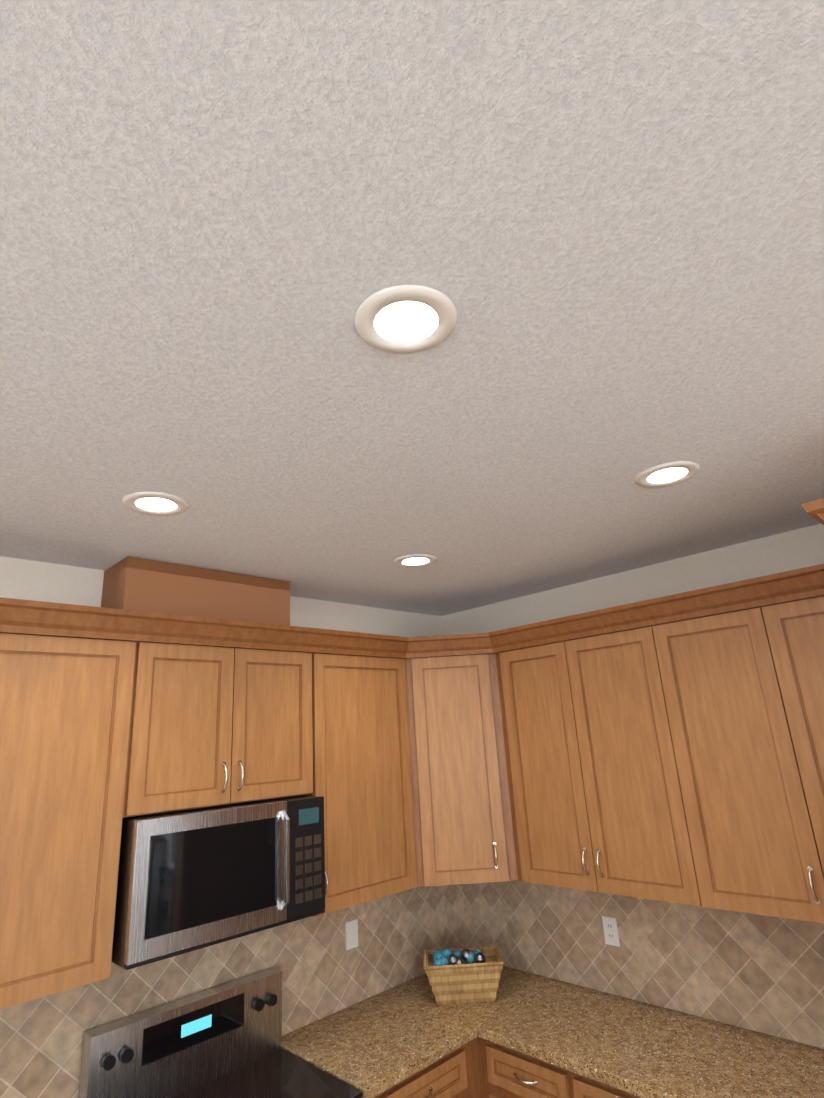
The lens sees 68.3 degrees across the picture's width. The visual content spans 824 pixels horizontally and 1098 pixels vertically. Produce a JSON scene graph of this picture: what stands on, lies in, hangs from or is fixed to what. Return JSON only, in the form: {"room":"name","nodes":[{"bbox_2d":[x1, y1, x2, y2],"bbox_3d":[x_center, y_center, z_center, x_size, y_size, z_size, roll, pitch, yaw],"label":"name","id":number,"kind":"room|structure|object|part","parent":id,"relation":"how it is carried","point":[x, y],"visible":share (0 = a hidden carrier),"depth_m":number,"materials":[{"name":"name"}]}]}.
{"room":"kitchen","nodes":[
{"label":"kitchen","id":0,"kind":"room"},
{"bbox_2d":[0,556,441,636],"bbox_3d":[-2.425,1.207,1.128,7.660,2.870,0.150,13,-24,-43],"label":"wall","id":1,"kind":"structure","parent":0,"point":[22,579],"depth_m":2.58,"materials":[{"name":"white paint"}]},
{"bbox_2d":[0,598,159,1017],"bbox_3d":[-1.539,0.762,1.855,1.302,1.190,0.328,13,-24,-43],"label":"upper cabinet","id":2,"kind":"object","parent":1,"relation":"attached to","point":[78,683],"depth_m":2.02,"materials":[{"name":"brown wood"}]},
{"bbox_2d":[101,556,289,625],"bbox_3d":[-0.942,0.243,2.724,0.760,0.244,0.258,13,-24,-43],"label":"vent cover","id":3,"kind":"object","parent":1,"relation":"attached to","point":[132,583],"depth_m":2.58,"materials":[{"name":"brown wood"}]},
{"bbox_2d":[148,614,299,814],"bbox_3d":[-0.847,0.703,2.598,0.800,0.715,0.328,13,-24,-43],"label":"upper cabinet","id":4,"kind":"object","parent":1,"relation":"attached to","point":[228,690],"depth_m":2.46,"materials":[{"name":"brown wood"}]},
{"bbox_2d":[111,796,324,969],"bbox_3d":[-0.764,1.240,2.377,0.776,0.436,0.445,13,-24,-43],"label":"microwave","id":5,"kind":"object","parent":4,"relation":"attached to","point":[189,880],"visible":1,"depth_m":2.19,"materials":[{"name":"silver metal"}]},
{"bbox_2d":[292,627,419,929],"bbox_3d":[-0.307,1.040,2.983,0.732,1.190,0.392,13,-24,-43],"label":"upper cabinet","id":6,"kind":"object","parent":1,"relation":"attached to","point":[356,743],"depth_m":2.87,"materials":[{"name":"brown wood"}]},
{"bbox_2d":[0,916,823,1097],"bbox_3d":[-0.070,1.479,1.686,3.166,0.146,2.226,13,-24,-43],"label":"backsplash","id":7,"kind":"structure","parent":1,"relation":"attached to","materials":[{"name":"beige tile"}]},
{"bbox_2d":[404,633,507,905],"bbox_3d":[0.210,1.106,3.297,0.720,1.190,0.658,13,-24,-43],"label":"upper cabinet","id":8,"kind":"object","parent":1,"relation":"attached to","point":[456,787],"depth_m":3.10,"materials":[{"name":"brown wood"}]},
{"bbox_2d":[0,0,823,616],"bbox_3d":[0.975,-0.872,0.130,10.460,0.100,7.280,13,-24,-43],"label":"ceiling","id":9,"kind":"structure","parent":0,"point":[598,224],"depth_m":1.06,"materials":[{"name":"white paint"}]},
{"bbox_2d":[122,492,188,515],"bbox_3d":[-0.813,-0.142,1.932,0.196,0.005,0.196,13,-24,-43],"label":"recessed light","id":10,"kind":"object","parent":9,"relation":"in","point":[157,503],"visible":1,"depth_m":1.92,"materials":[{"name":"white"}]},
{"bbox_2d":[355,285,456,353],"bbox_3d":[-0.011,-0.433,1.161,0.196,0.005,0.196,13,-24,-43],"label":"recessed light","id":11,"kind":"object","parent":9,"relation":"in","point":[403,319],"visible":1,"depth_m":1.15,"materials":[{"name":"white"}]},
{"bbox_2d":[394,554,436,566],"bbox_3d":[0.016,0.054,2.720,0.196,0.005,0.196,13,-24,-43],"label":"recessed light","id":12,"kind":"object","parent":9,"relation":"in","point":[417,560],"visible":0.98,"depth_m":2.71,"materials":[{"name":"white"}]},
{"bbox_2d":[635,461,699,487],"bbox_3d":[0.818,-0.237,1.948,0.196,0.005,0.196,13,-24,-43],"label":"recessed light","id":13,"kind":"object","parent":9,"relation":"in","point":[668,474],"visible":1,"depth_m":1.94,"materials":[{"name":"white"}]},
{"bbox_2d":[441,524,823,634],"bbox_3d":[1.545,1.379,2.453,0.130,2.870,3.520,13,-24,-43],"label":"wall","id":14,"kind":"structure","parent":0,"point":[786,551],"depth_m":3.01,"materials":[{"name":"white paint"}]},
{"bbox_2d":[484,597,719,917],"bbox_3d":[0.858,0.941,2.897,0.392,1.190,1.008,13,-24,-43],"label":"upper cabinet","id":15,"kind":"object","parent":14,"relation":"attached to","point":[602,830],"depth_m":2.74,"materials":[{"name":"brown wood"}]},
{"bbox_2d":[664,564,823,929],"bbox_3d":[1.480,0.729,2.342,0.328,1.190,0.939,13,-24,-43],"label":"upper cabinet","id":16,"kind":"object","parent":14,"relation":"attached to","point":[748,654],"depth_m":2.29,"materials":[{"name":"brown wood"}]},
{"bbox_3d":[-0.156,0.141,1.970,3.370,0.100,2.418,13,-24,-43],"label":"cabinet crown","id":17,"kind":"part","parent":16,"relation":"part of","materials":[{"name":"brown wood"}]},
{"bbox_3d":[1.148,1.957,-0.757,10.460,0.100,7.280,13,-24,-43],"label":"floor","id":18,"kind":"structure","parent":0,"visible":0},
{"bbox_2d":[78,967,362,1097],"bbox_3d":[-0.614,2.241,1.984,0.756,1.200,0.658,13,-24,-43],"label":"range","id":19,"kind":"object","parent":18,"relation":"on","point":[224,1040],"visible":1,"depth_m":2.26,"materials":[{"name":"silver metal"}]},
{"bbox_2d":[380,1046,471,1097],"bbox_3d":[-0.162,2.514,2.425,0.560,0.890,0.598,13,-24,-43],"label":"base cabinet","id":20,"kind":"object","parent":18,"relation":"on","point":[450,1078],"depth_m":2.44,"materials":[{"name":"brown wood"}]},
{"bbox_2d":[476,1038,547,1097],"bbox_3d":[0.699,2.489,2.513,0.618,0.890,0.537,13,-24,-43],"label":"base cabinet","id":21,"kind":"object","parent":18,"relation":"on","point":[503,1074],"depth_m":2.47,"materials":[{"name":"brown wood"}]},
{"bbox_2d":[282,966,555,1097],"bbox_3d":[0.070,2.126,2.788,1.252,0.040,0.615,13,-24,-43],"label":"countertop","id":22,"kind":"structure","parent":21,"relation":"on","point":[373,1045],"depth_m":2.58,"materials":[{"name":"brown stone"}]},
{"bbox_2d":[424,946,503,1004],"bbox_3d":[0.245,2.029,2.914,0.372,0.198,0.242,-3,-17,0],"label":"basket","id":23,"kind":"object","parent":22,"relation":"on","point":[463,975],"visible":1,"depth_m":2.82,"materials":[{"name":"wicker"}]},
{"bbox_2d":[476,978,823,1097],"bbox_3d":[1.127,1.874,2.192,0.635,0.040,1.785,13,-24,-43],"label":"countertop","id":24,"kind":"structure","parent":21,"relation":"on","point":[632,1046],"depth_m":2.33,"materials":[{"name":"brown stone"}]},
{"bbox_2d":[548,1066,631,1097],"bbox_3d":[0.996,2.381,2.227,0.618,0.890,0.604,13,-24,-43],"label":"base cabinet","id":25,"kind":"object","parent":18,"relation":"on","point":[561,1084],"depth_m":2.29,"materials":[{"name":"brown wood"}]}
]}

